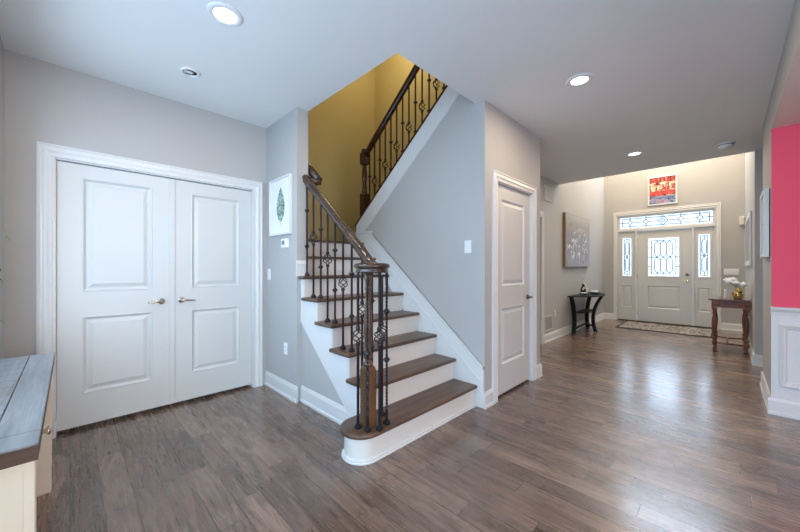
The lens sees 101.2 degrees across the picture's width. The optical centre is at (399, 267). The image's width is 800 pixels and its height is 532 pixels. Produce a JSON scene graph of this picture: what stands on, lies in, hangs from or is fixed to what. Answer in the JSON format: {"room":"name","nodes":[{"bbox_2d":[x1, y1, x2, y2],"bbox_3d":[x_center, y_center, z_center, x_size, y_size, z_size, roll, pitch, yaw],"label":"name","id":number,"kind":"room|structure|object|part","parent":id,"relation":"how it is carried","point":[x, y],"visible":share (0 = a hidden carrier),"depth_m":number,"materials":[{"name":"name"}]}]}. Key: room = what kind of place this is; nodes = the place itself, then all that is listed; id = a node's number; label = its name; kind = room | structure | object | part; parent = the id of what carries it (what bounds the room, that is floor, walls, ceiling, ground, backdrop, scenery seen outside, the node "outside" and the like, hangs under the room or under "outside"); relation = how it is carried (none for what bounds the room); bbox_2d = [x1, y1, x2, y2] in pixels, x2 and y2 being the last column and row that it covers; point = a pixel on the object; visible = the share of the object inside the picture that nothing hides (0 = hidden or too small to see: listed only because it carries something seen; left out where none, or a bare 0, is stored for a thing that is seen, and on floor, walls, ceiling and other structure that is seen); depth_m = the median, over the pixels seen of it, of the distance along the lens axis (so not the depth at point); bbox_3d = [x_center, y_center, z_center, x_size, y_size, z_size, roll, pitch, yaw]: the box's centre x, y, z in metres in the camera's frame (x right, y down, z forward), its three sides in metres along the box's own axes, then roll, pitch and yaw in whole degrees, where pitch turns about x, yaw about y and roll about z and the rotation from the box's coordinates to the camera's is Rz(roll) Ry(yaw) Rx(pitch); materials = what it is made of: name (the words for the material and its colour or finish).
{"room":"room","nodes":[
{"label":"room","id":0,"kind":"room"},
{"bbox_2d":[4,50,266,384],"bbox_3d":[-2.154,-0.120,2.883,0.120,2.740,1.927,0,0,45],"label":"wall","id":1,"kind":"structure","parent":0,"point":[45,102],"depth_m":2.49,"materials":[{"name":"grey paint"}]},
{"bbox_2d":[0,36,3,358],"bbox_3d":[-1.808,-0.120,1.266,2.650,2.740,0.124,0,0,45],"label":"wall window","id":2,"kind":"structure","parent":1,"relation":"in","point":[1,43],"depth_m":2.15,"materials":[{"name":"grey paint"}]},
{"bbox_2d":[57,161,174,430],"bbox_3d":[-2.283,0.212,2.695,0.098,2.015,0.738,0,0,45],"label":"door","id":3,"kind":"structure","parent":1,"relation":"in","point":[116,228],"depth_m":2.67,"materials":[{"name":"white wood"}]},
{"bbox_2d":[36,141,262,438],"bbox_3d":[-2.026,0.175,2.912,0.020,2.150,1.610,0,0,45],"label":"trim","id":4,"kind":"structure","parent":1,"relation":"attached to","point":[46,153],"depth_m":2.40,"materials":[{"name":"white wood"}]},
{"bbox_2d":[175,179,250,402],"bbox_3d":[-1.790,0.212,3.190,0.098,2.015,0.685,0,0,45],"label":"door","id":5,"kind":"structure","parent":1,"relation":"in","point":[213,223],"depth_m":3.17,"materials":[{"name":"white wood"}]},
{"bbox_2d":[302,325,343,405],"bbox_3d":[-0.591,0.880,2.800,0.871,0.739,0.061,0,0,45],"label":"wall","id":6,"kind":"structure","parent":0,"point":[315,377],"depth_m":2.93,"materials":[{"name":"grey paint"}]},
{"bbox_2d":[300,385,352,424],"bbox_3d":[-0.585,1.177,2.736,0.970,0.145,0.022,0,0,45],"label":"baseboard","id":7,"kind":"structure","parent":6,"relation":"attached to","point":[334,411],"depth_m":2.79,"materials":[{"name":"white wood"}]},
{"bbox_2d":[308,68,374,241],"bbox_3d":[-1.241,-1.450,5.022,0.115,5.400,2.393,0,0,45],"label":"wall","id":8,"kind":"structure","parent":0,"point":[341,125],"depth_m":5.26,"materials":[{"name":"paint"}]},
{"bbox_2d":[0,0,794,184],"bbox_3d":[0.940,-1.640,2.279,9.340,0.300,4.752,0,0,-29],"label":"ceiling","id":9,"kind":"structure","parent":0,"point":[673,81],"depth_m":2.31,"materials":[{"name":"paint"}]},
{"bbox_2d":[180,66,200,77],"bbox_3d":[-1.593,-1.473,2.496,0.134,0.033,0.134,0,0,45],"label":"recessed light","id":10,"kind":"object","parent":9,"relation":"attached to","point":[188,71],"visible":1,"depth_m":2.48,"materials":[{"name":"white plastic"}]},
{"bbox_2d":[206,2,242,26],"bbox_3d":[-1.030,-1.485,1.935,0.192,0.010,0.192,0,0,45],"label":"recessed light","id":11,"kind":"object","parent":9,"relation":"in","point":[225,14],"visible":1,"depth_m":1.93,"materials":[{"name":"white plastic"}]},
{"bbox_2d":[566,73,593,86],"bbox_3d":[1.426,-1.485,2.609,0.192,0.010,0.192,0,0,45],"label":"recessed light","id":12,"kind":"object","parent":9,"relation":"in","point":[580,79],"visible":1,"depth_m":2.60,"materials":[{"name":"white"}]},
{"bbox_2d":[626,151,642,155],"bbox_3d":[3.065,-1.485,4.293,0.192,0.010,0.192,0,0,45],"label":"recessed light","id":13,"kind":"object","parent":9,"relation":"in","point":[635,153],"visible":1,"depth_m":4.28,"materials":[{"name":"white"}]},
{"bbox_2d":[716,141,735,149],"bbox_3d":[3.917,-1.461,3.953,0.170,0.058,0.170,0,0,45],"label":"smoke detector","id":14,"kind":"object","parent":9,"relation":"attached to","point":[724,145],"visible":1,"depth_m":3.91,"materials":[{"name":"white plastic"}]},
{"bbox_2d":[375,53,445,192],"bbox_3d":[0.552,-1.450,4.798,2.743,5.400,0.060,0,0,45],"label":"wall","id":15,"kind":"structure","parent":0,"point":[390,75],"depth_m":5.38,"materials":[{"name":"paint"}]},
{"bbox_2d":[36,319,799,531],"bbox_3d":[2.787,1.300,2.587,7.700,0.100,11.200,0,0,45],"label":"floor","id":16,"kind":"structure","parent":0,"point":[621,429],"depth_m":2.10,"materials":[{"name":"brown wood"}]},
{"bbox_2d":[0,352,54,531],"bbox_3d":[-1.588,0.870,1.327,1.392,0.760,0.264,0,0,45],"label":"cabinet","id":17,"kind":"object","parent":16,"relation":"on","point":[26,382],"visible":1,"depth_m":1.05,"materials":[{"name":"grey wood"}]},
{"bbox_3d":[-1.131,0.844,0.855,0.022,0.612,0.200,0,0,45],"label":"panel","id":18,"kind":"part","parent":17,"relation":"part of","materials":[{"name":"beige paint"}]},
{"bbox_3d":[-1.085,0.894,0.935,0.066,0.712,0.066,0,0,45],"label":"leg","id":19,"kind":"part","parent":17,"relation":"part of","materials":[{"name":"beige paint"}]},
{"bbox_3d":[-1.981,0.894,1.827,0.066,0.712,0.066,0,0,45],"label":"leg","id":20,"kind":"part","parent":17,"relation":"part of","materials":[{"name":"beige paint"}]},
{"bbox_3d":[-1.289,0.595,1.197,0.032,0.031,0.026,0,0,45],"label":"knob","id":21,"kind":"part","parent":17,"relation":"part of","materials":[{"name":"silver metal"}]},
{"bbox_2d":[267,107,307,401],"bbox_3d":[-1.460,-1.450,3.633,1.535,5.400,0.115,0,0,45],"label":"wall pier","id":22,"kind":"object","parent":16,"relation":"on","point":[287,138],"visible":0.33,"depth_m":3.18,"materials":[{"name":"grey paint"}]},
{"bbox_2d":[268,269,270,279],"bbox_3d":[-1.383,0.073,3.466,0.072,0.116,0.012,0,0,45],"label":"light switch","id":23,"kind":"object","parent":22,"relation":"attached to","point":[269,270],"visible":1,"depth_m":3.45,"materials":[{"name":"white plastic"}]},
{"bbox_2d":[269,173,291,236],"bbox_3d":[-1.191,-0.605,3.262,0.452,0.570,0.030,0,0,45],"label":"picture","id":24,"kind":"object","parent":22,"relation":"attached to","point":[280,189],"visible":1,"depth_m":3.25,"materials":[{"name":"paper"}]},
{"bbox_2d":[264,371,297,402],"bbox_3d":[-1.195,1.177,3.272,0.690,0.145,0.022,0,0,45],"label":"baseboard","id":25,"kind":"structure","parent":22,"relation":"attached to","point":[288,390],"depth_m":3.23,"materials":[{"name":"white wood"}]},
{"bbox_2d":[281,238,288,248],"bbox_3d":[-1.120,-0.235,3.191,0.116,0.096,0.031,0,0,45],"label":"thermostat","id":26,"kind":"object","parent":22,"relation":"attached to","point":[284,242],"visible":1,"depth_m":3.16,"materials":[{"name":"white plastic"}]},
{"bbox_2d":[284,342,287,354],"bbox_3d":[-1.116,0.790,3.202,0.072,0.116,0.010,0,0,45],"label":"wall outlet","id":27,"kind":"object","parent":22,"relation":"attached to","point":[285,343],"visible":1,"depth_m":3.19,"materials":[{"name":"white plastic"}]},
{"bbox_2d":[296,260,308,275],"bbox_3d":[-0.912,0.007,3.080,0.022,0.145,0.125,0,0,45],"label":"baseboard","id":28,"kind":"structure","parent":22,"relation":"attached to","point":[300,265],"depth_m":3.07,"materials":[{"name":"white wood"}]},
{"bbox_2d":[308,162,321,184],"bbox_3d":[-1.198,-1.310,3.498,1.209,1.048,0.138,0,0,45],"label":"wall handrail","id":29,"kind":"object","parent":22,"relation":"attached to","point":[315,177],"visible":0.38,"depth_m":3.12,"materials":[{"name":"brown wood"}]},
{"bbox_2d":[298,231,483,465],"bbox_3d":[-0.326,0.402,3.848,2.836,1.697,2.524,0,0,45],"label":"staircase","id":30,"kind":"structure","parent":16,"relation":"on","point":[434,378],"depth_m":2.92,"materials":[{"name":"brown wood"}]},
{"bbox_2d":[302,174,389,432],"bbox_3d":[-0.457,0.090,2.648,0.306,1.931,1.301,0,0,-33],"label":"stair railing","id":31,"kind":"object","parent":30,"relation":"on","point":[367,379],"visible":1,"depth_m":2.21,"materials":[{"name":"brown wood"}]},
{"bbox_2d":[309,231,317,245],"bbox_3d":[-0.790,-0.265,3.002,0.074,0.136,0.074,0,0,0],"label":"basket","id":32,"kind":"object","parent":31,"relation":"on","point":[313,232],"depth_m":2.99,"materials":[{"name":"grey metal"}]},
{"bbox_2d":[323,252,331,266],"bbox_3d":[-0.625,-0.070,2.838,0.074,0.136,0.074,0,0,0],"label":"basket","id":33,"kind":"object","parent":31,"relation":"on","point":[327,253],"depth_m":2.83,"materials":[{"name":"grey metal"}]},
{"bbox_2d":[338,275,347,290],"bbox_3d":[-0.464,0.125,2.678,0.074,0.136,0.074,0,0,0],"label":"basket","id":34,"kind":"object","parent":31,"relation":"on","point":[343,276],"depth_m":2.67,"materials":[{"name":"grey metal"}]},
{"bbox_3d":[-0.509,-0.419,2.708,1.157,0.913,0.081,0,0,45],"label":"handrail","id":35,"kind":"part","parent":31,"relation":"part of","materials":[{"name":"brown wood"}]},
{"bbox_2d":[352,326,363,346],"bbox_3d":[-0.276,0.450,2.158,0.074,0.136,0.074,0,0,0],"label":"basket","id":36,"kind":"object","parent":31,"relation":"on","point":[358,330],"depth_m":2.15,"materials":[{"name":"grey metal"}]},
{"bbox_2d":[359,301,364,318],"bbox_3d":[-0.289,0.320,2.502,0.074,0.136,0.074,0,0,0],"label":"basket","id":37,"kind":"object","parent":31,"relation":"on","point":[361,302],"depth_m":2.49,"materials":[{"name":"grey metal"}]},
{"bbox_3d":[-0.214,0.545,2.195,0.075,1.020,0.075,0,0,45],"label":"newel post","id":38,"kind":"part","parent":31,"relation":"part of","materials":[{"name":"brown wood"}]},
{"bbox_2d":[374,326,384,346],"bbox_3d":[-0.132,0.450,2.132,0.074,0.136,0.074,0,0,0],"label":"basket","id":39,"kind":"object","parent":31,"relation":"on","point":[379,328],"depth_m":2.12,"materials":[{"name":"grey metal"}]},
{"bbox_2d":[377,322,385,340],"bbox_3d":[-0.129,0.455,2.344,0.074,0.136,0.074,0,0,0],"label":"basket","id":40,"kind":"object","parent":31,"relation":"on","point":[382,323],"depth_m":2.33,"materials":[{"name":"grey metal"}]},
{"bbox_3d":[0.120,1.236,2.580,0.276,0.028,1.333,0,0,45],"label":"shoe moulding","id":41,"kind":"part","parent":30,"relation":"part of","materials":[{"name":"white wood"}]},
{"bbox_3d":[0.122,1.093,2.582,0.268,0.015,1.329,0,0,45],"label":"cove moulding","id":42,"kind":"part","parent":30,"relation":"part of","materials":[{"name":"wood"}]},
{"bbox_2d":[567,292,605,332],"bbox_3d":[3.753,0.887,6.452,0.434,0.725,1.439,0,0,45],"label":"table","id":43,"kind":"object","parent":16,"relation":"on","point":[587,310],"visible":0.93,"depth_m":6.36,"materials":[{"name":"black wood"}]},
{"bbox_3d":[3.272,0.900,6.216,0.068,0.700,0.278,0,0,41],"label":"leg","id":44,"kind":"part","parent":43,"relation":"part of","materials":[{"name":"black wood"}]},
{"bbox_2d":[579,280,588,291],"bbox_3d":[3.602,0.369,6.454,0.147,0.310,0.149,0,0,-14],"label":"ornament","id":45,"kind":"object","parent":43,"relation":"on","point":[583,287],"visible":0.98,"depth_m":6.42,"materials":[{"name":"ceramic"}]},
{"bbox_2d":[576,309,591,312],"bbox_3d":[3.692,0.866,6.512,0.245,0.018,0.799,0,0,45],"label":"shelf","id":46,"kind":"object","parent":43,"relation":"attached to","point":[583,310],"depth_m":6.40,"materials":[{"name":"black wood"}]},
{"bbox_3d":[3.986,0.900,6.933,0.278,0.700,0.068,0,0,-41],"label":"leg","id":47,"kind":"part","parent":43,"relation":"part of","materials":[{"name":"black wood"}]},
{"bbox_3d":[3.831,0.900,6.374,0.206,0.700,0.068,0,0,45],"label":"leg","id":48,"kind":"part","parent":43,"relation":"part of","materials":[{"name":"black wood"}]},
{"bbox_2d":[616,321,712,337],"bbox_3d":[5.408,1.244,6.730,1.490,0.012,1.070,0,0,45],"label":"entry rug","id":49,"kind":"object","parent":16,"relation":"on","point":[702,332],"visible":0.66,"depth_m":6.66,"materials":[{"name":"beige fabric"}]},
{"bbox_2d":[708,296,749,354],"bbox_3d":[5.086,0.859,5.089,0.439,0.782,0.770,0,0,45],"label":"console table","id":50,"kind":"object","parent":16,"relation":"on","point":[716,301],"visible":1,"depth_m":4.88,"materials":[{"name":"brown wood"}]},
{"bbox_3d":[4.747,0.872,4.961,0.064,0.757,0.064,0,0,45],"label":"leg","id":51,"kind":"part","parent":50,"relation":"part of","materials":[{"name":"brown wood"}]},
{"bbox_2d":[723,289,727,297],"bbox_3d":[4.970,0.400,5.014,0.048,0.135,0.048,0,0,45],"label":"bud vase","id":52,"kind":"object","parent":50,"relation":"on","point":[725,290],"visible":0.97,"depth_m":5.00,"materials":[{"name":"white ceramic"}]},
{"bbox_2d":[732,287,743,298],"bbox_3d":[5.006,0.380,4.866,0.128,0.175,0.128,0,0,45],"label":"vase","id":53,"kind":"object","parent":50,"relation":"on","point":[737,293],"visible":0.98,"depth_m":4.83,"materials":[{"name":"gold metal"}]},
{"bbox_2d":[723,277,747,286],"bbox_3d":[4.974,0.295,4.875,0.266,0.306,0.227,0,0,45],"label":"flower bouquet","id":54,"kind":"object","parent":53,"relation":"in","point":[732,280],"visible":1,"depth_m":4.85,"materials":[{"name":"white plant"}]},
{"bbox_3d":[5.449,0.872,5.194,0.064,0.757,0.064,0,0,45],"label":"leg","id":55,"kind":"part","parent":50,"relation":"part of","materials":[{"name":"brown wood"}]},
{"bbox_3d":[4.984,0.872,4.726,0.064,0.757,0.064,0,0,45],"label":"leg","id":56,"kind":"part","parent":50,"relation":"part of","materials":[{"name":"brown wood"}]},
{"bbox_2d":[364,94,490,391],"bbox_3d":[0.140,-0.381,3.611,1.844,3.262,0.115,0,0,45],"label":"wall","id":57,"kind":"structure","parent":0,"point":[442,201],"depth_m":3.15,"materials":[{"name":"grey paint"}]},
{"bbox_2d":[355,85,447,226],"bbox_3d":[0.097,-1.277,3.655,1.760,1.514,0.153,0,0,45],"label":"trim","id":58,"kind":"structure","parent":57,"relation":"attached to","point":[446,86],"depth_m":3.60,"materials":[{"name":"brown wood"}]},
{"bbox_2d":[360,64,444,215],"bbox_3d":[0.115,-1.567,3.638,1.694,2.512,0.084,0,0,45],"label":"stair railing","id":59,"kind":"object","parent":58,"relation":"on","point":[365,154],"visible":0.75,"depth_m":3.85,"materials":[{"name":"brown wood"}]},
{"bbox_3d":[-0.455,-0.918,4.206,0.084,1.215,0.084,0,0,45],"label":"newel post","id":60,"kind":"part","parent":59,"relation":"part of","materials":[{"name":"brown wood"}]},
{"bbox_2d":[372,176,377,186],"bbox_3d":[-0.314,-1.066,4.066,0.074,0.136,0.074,0,0,0],"label":"basket","id":61,"kind":"object","parent":59,"relation":"on","point":[374,177],"depth_m":4.06,"materials":[{"name":"brown metal"}]},
{"bbox_2d":[382,159,387,169],"bbox_3d":[-0.176,-1.230,3.929,0.074,0.136,0.074,0,0,0],"label":"basket","id":62,"kind":"object","parent":59,"relation":"on","point":[385,160],"depth_m":3.92,"materials":[{"name":"brown metal"}]},
{"bbox_3d":[0.130,-2.117,3.624,1.654,1.411,0.062,0,0,45],"label":"handrail","id":63,"kind":"part","parent":59,"relation":"part of","materials":[{"name":"brown wood"}]},
{"bbox_2d":[393,141,399,151],"bbox_3d":[-0.038,-1.395,3.791,0.074,0.136,0.074,0,0,0],"label":"basket","id":64,"kind":"object","parent":59,"relation":"on","point":[396,142],"depth_m":3.78,"materials":[{"name":"brown metal"}]},
{"bbox_2d":[406,121,411,132],"bbox_3d":[0.099,-1.559,3.654,0.074,0.136,0.074,0,0,0],"label":"basket","id":65,"kind":"object","parent":59,"relation":"on","point":[408,130],"depth_m":3.64,"materials":[{"name":"brown metal"}]},
{"bbox_2d":[419,100,425,112],"bbox_3d":[0.237,-1.723,3.517,0.074,0.136,0.074,0,0,0],"label":"basket","id":66,"kind":"object","parent":59,"relation":"on","point":[422,101],"depth_m":3.51,"materials":[{"name":"brown metal"}]},
{"bbox_2d":[433,78,439,90],"bbox_3d":[0.375,-1.887,3.380,0.074,0.136,0.074,0,0,0],"label":"basket","id":67,"kind":"object","parent":59,"relation":"on","point":[436,89],"depth_m":3.37,"materials":[{"name":"brown metal"}]},
{"bbox_2d":[356,86,459,231],"bbox_3d":[0.057,-1.145,3.603,1.742,1.720,0.012,0,0,45],"label":"trim","id":68,"kind":"structure","parent":57,"relation":"attached to","point":[450,95],"depth_m":3.54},
{"bbox_2d":[465,240,470,252],"bbox_3d":[0.626,-0.193,3.036,0.072,0.116,0.012,0,0,45],"label":"light switch","id":69,"kind":"object","parent":57,"relation":"attached to","point":[467,242],"visible":1,"depth_m":3.03,"materials":[{"name":"white plastic"}]},
{"bbox_2d":[491,105,539,387],"bbox_3d":[1.190,-0.120,3.426,0.096,2.740,1.105,0,0,45],"label":"wall","id":70,"kind":"structure","parent":0,"point":[515,150],"depth_m":3.36,"materials":[{"name":"grey paint"}]},
{"bbox_2d":[484,388,493,409],"bbox_3d":[0.797,1.177,2.948,0.022,0.145,0.144,0,0,45],"label":"baseboard","id":71,"kind":"structure","parent":70,"relation":"attached to","point":[488,395],"depth_m":2.94,"materials":[{"name":"white wood"}]},
{"bbox_2d":[492,169,536,403],"bbox_3d":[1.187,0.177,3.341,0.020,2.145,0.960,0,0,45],"label":"trim","id":72,"kind":"structure","parent":70,"relation":"attached to","point":[497,176],"depth_m":3.05,"materials":[{"name":"white wood"}]},
{"bbox_2d":[498,184,532,395],"bbox_3d":[1.170,0.214,3.354,0.098,2.021,0.771,0,0,45],"label":"door","id":73,"kind":"structure","parent":70,"relation":"in","point":[514,296],"depth_m":3.35,"materials":[{"name":"white wood"}]},
{"bbox_2d":[537,364,542,378],"bbox_3d":[1.586,1.177,3.741,0.022,0.145,0.140,0,0,45],"label":"baseboard","id":74,"kind":"structure","parent":70,"relation":"attached to","point":[539,374],"depth_m":3.73,"materials":[{"name":"white wood"}]},
{"bbox_2d":[540,175,603,343],"bbox_3d":[3.051,-1.450,6.184,0.120,5.400,5.430,0,0,45],"label":"wall","id":75,"kind":"structure","parent":0,"point":[584,199],"depth_m":6.18,"materials":[{"name":"grey paint"}]},
{"bbox_2d":[540,211,543,344],"bbox_3d":[2.000,0.170,5.029,0.020,2.160,1.030,0,0,45],"label":"trim","id":76,"kind":"structure","parent":75,"relation":"attached to","point":[541,212],"depth_m":5.35,"materials":[{"name":"white wood"}]},
{"bbox_2d":[544,315,552,331],"bbox_3d":[2.508,0.940,5.546,0.010,0.260,0.340,0,0,45],"label":"air vent","id":77,"kind":"object","parent":75,"relation":"in","point":[548,320],"visible":1,"depth_m":5.54,"materials":[{"name":"metal"}]},
{"bbox_2d":[545,316,551,330],"bbox_3d":[2.508,0.940,5.546,0.008,0.221,0.300,0,0,45],"label":"grille","id":78,"kind":"object","parent":77,"relation":"attached to","point":[548,319],"depth_m":5.54,"materials":[{"name":"metal"}]},
{"bbox_2d":[544,185,553,202],"bbox_3d":[2.522,-1.240,5.560,0.010,0.250,0.400,0,0,45],"label":"air vent","id":79,"kind":"object","parent":75,"relation":"in","point":[548,191],"visible":1,"depth_m":5.55,"materials":[{"name":"metal"}]},
{"bbox_2d":[544,313,604,343],"bbox_3d":[3.691,1.177,6.725,0.022,0.145,3.760,0,0,45],"label":"baseboard","id":80,"kind":"structure","parent":75,"relation":"attached to","point":[553,335],"depth_m":6.06,"materials":[{"name":"white wood"}]},
{"bbox_2d":[563,212,588,266],"bbox_3d":[3.531,-0.510,6.545,0.050,1.000,1.480,0,0,45],"label":"painting","id":81,"kind":"object","parent":75,"relation":"attached to","point":[575,228],"visible":1,"depth_m":6.39,"materials":[{"name":"grey fabric"}]},
{"bbox_2d":[604,153,744,323],"bbox_3d":[5.902,-1.450,7.283,2.610,5.400,0.150,0,0,45],"label":"wall","id":82,"kind":"structure","parent":0,"point":[721,179],"depth_m":6.81,"materials":[{"name":"grey paint"}]},
{"bbox_2d":[604,313,612,318],"bbox_3d":[5.072,1.177,7.987,0.200,0.145,0.022,0,0,45],"label":"baseboard","id":83,"kind":"structure","parent":82,"relation":"attached to","point":[607,315],"depth_m":7.98,"materials":[{"name":"white wood"}]},
{"bbox_2d":[619,231,634,319],"bbox_3d":[5.374,0.191,7.771,0.320,2.066,0.052,0,0,45],"label":"window","id":84,"kind":"structure","parent":82,"relation":"in","point":[626,283],"depth_m":7.75,"materials":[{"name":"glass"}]},
{"bbox_2d":[648,173,676,205],"bbox_3d":[5.798,-1.710,7.263,0.510,0.636,0.024,0,0,45],"label":"picture","id":85,"kind":"object","parent":82,"relation":"attached to","point":[662,190],"visible":1,"depth_m":7.26},
{"bbox_2d":[637,228,691,324],"bbox_3d":[5.831,0.193,7.280,0.959,2.062,0.105,0,0,45],"label":"door","id":86,"kind":"structure","parent":82,"relation":"in","point":[663,299],"depth_m":7.26,"materials":[{"name":"white wood"}]},
{"bbox_2d":[617,319,711,328],"bbox_3d":[5.859,1.239,7.318,1.690,0.022,0.180,0,0,45],"label":"trim","id":87,"kind":"structure","parent":82,"relation":"attached to","point":[617,319],"depth_m":7.20,"materials":[{"name":"brown wood"}]},
{"bbox_2d":[619,209,713,229],"bbox_3d":[5.839,-1.048,7.296,1.650,0.299,0.040,0,0,45],"label":"window","id":88,"kind":"structure","parent":82,"relation":"in","point":[709,216],"depth_m":7.22,"materials":[{"name":"clear glass"}]},
{"bbox_2d":[613,202,720,329],"bbox_3d":[5.803,-0.030,7.261,1.860,2.560,0.020,0,0,45],"label":"trim","id":89,"kind":"structure","parent":82,"relation":"attached to","point":[710,205],"depth_m":7.16,"materials":[{"name":"white wood"}]},
{"bbox_2d":[618,207,715,325],"bbox_3d":[5.852,0.013,7.310,1.690,2.475,0.122,0,0,45],"label":"trim","id":90,"kind":"structure","parent":82,"relation":"attached to","point":[714,208],"depth_m":6.95,"materials":[{"name":"white wood"}]},
{"bbox_2d":[695,226,713,326],"bbox_3d":[6.323,0.191,6.827,0.298,2.066,0.052,0,0,45],"label":"window","id":91,"kind":"structure","parent":82,"relation":"in","point":[704,286],"depth_m":6.82,"materials":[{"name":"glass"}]},
{"bbox_2d":[724,269,738,274],"bbox_3d":[6.565,0.090,6.507,0.195,0.101,0.012,0,0,45],"label":"light switch","id":92,"kind":"object","parent":82,"relation":"attached to","point":[726,271],"visible":1,"depth_m":6.50,"materials":[{"name":"white plastic"}]},
{"bbox_2d":[721,322,742,331],"bbox_3d":[6.578,1.177,6.488,0.330,0.145,0.022,0,0,45],"label":"baseboard","id":93,"kind":"structure","parent":82,"relation":"attached to","point":[724,326],"depth_m":6.50,"materials":[{"name":"white wood"}]},
{"bbox_2d":[739,216,744,224],"bbox_3d":[6.652,-0.910,6.393,0.070,0.160,0.052,0,0,45],"label":"door chime","id":94,"kind":"object","parent":82,"relation":"attached to","point":[741,219],"visible":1,"depth_m":6.37,"materials":[{"name":"beige paint"}]},
{"bbox_2d":[745,101,769,390],"bbox_3d":[5.740,-1.450,3.888,2.150,5.400,4.890,0,0,45],"label":"wall","id":95,"kind":"structure","parent":0,"point":[753,160],"depth_m":4.17,"materials":[{"name":"grey paint"}]},
{"bbox_2d":[745,211,751,265],"bbox_3d":[5.529,-0.415,5.219,0.026,0.770,1.700,0,0,45],"label":"picture","id":96,"kind":"object","parent":95,"relation":"attached to","point":[748,223],"visible":1,"depth_m":5.04},
{"bbox_2d":[746,220,748,260],"bbox_3d":[5.532,-0.415,5.217,0.012,0.630,1.560,0,0,45],"label":"print","id":97,"kind":"object","parent":96,"relation":"attached to","point":[747,221],"depth_m":5.29},
{"bbox_2d":[748,338,754,365],"bbox_3d":[5.597,1.177,5.284,0.022,0.145,3.113,0,0,45],"label":"baseboard","id":98,"kind":"structure","parent":95,"relation":"attached to","point":[750,349],"depth_m":4.48,"materials":[{"name":"white wood"}]},
{"bbox_2d":[760,188,769,257],"bbox_3d":[3.405,-0.398,3.066,0.040,0.605,0.450,0,0,45],"label":"picture","id":99,"kind":"object","parent":95,"relation":"attached to","point":[765,195],"visible":1,"depth_m":2.91},
{"bbox_2d":[762,199,762,252],"bbox_3d":[3.408,-0.398,3.063,0.018,0.535,0.380,0,0,45],"label":"print","id":100,"kind":"object","parent":99,"relation":"attached to","point":[762,199],"depth_m":3.20},
{"bbox_2d":[760,371,771,411],"bbox_3d":[3.517,1.177,3.166,0.022,0.145,0.980,0,0,45],"label":"baseboard","id":101,"kind":"structure","parent":95,"relation":"attached to","point":[763,384],"depth_m":3.14,"materials":[{"name":"white wood"}]},
{"bbox_2d":[770,123,799,393],"bbox_3d":[4.550,0.030,1.545,3.730,2.440,0.110,0,0,45],"label":"wall","id":102,"kind":"structure","parent":0,"point":[784,141],"depth_m":2.77,"materials":[{"name":"pink paint"}]},
{"bbox_2d":[768,306,799,419],"bbox_3d":[4.490,0.792,1.500,3.752,0.916,0.038,0,0,45],"label":"trim","id":103,"kind":"structure","parent":102,"relation":"attached to","point":[785,321],"depth_m":2.75,"materials":[{"name":"white wood"}]},
{"bbox_3d":[4.497,0.369,1.495,3.736,0.071,0.036,0,0,45],"label":"chair rail","id":104,"kind":"part","parent":103,"relation":"part of","materials":[{"name":"white wood"}]},
{"bbox_3d":[3.421,0.744,2.562,0.605,0.527,0.018,0,0,45],"label":"panel moulding","id":105,"kind":"part","parent":103,"relation":"part of","materials":[{"name":"white wood"}]},
{"bbox_2d":[770,0,799,131],"bbox_3d":[2.416,-1.490,-0.599,3.730,0.600,6.160,0,0,45],"label":"ceiling","id":106,"kind":"structure","parent":0,"point":[785,95],"depth_m":2.23,"materials":[{"name":"grey paint"}]},
{"bbox_3d":[4.996,-0.120,2.957,2.130,2.740,1.080,0,0,45],"label":"wall","id":107,"kind":"structure","parent":0,"visible":0},
{"bbox_2d":[752,354,762,366],"bbox_3d":[5.269,1.177,3.431,2.172,0.145,0.022,0,0,45],"label":"baseboard","id":108,"kind":"structure","parent":107,"relation":"attached to","point":[758,358],"depth_m":4.16,"materials":[{"name":"white wood"}]}
]}

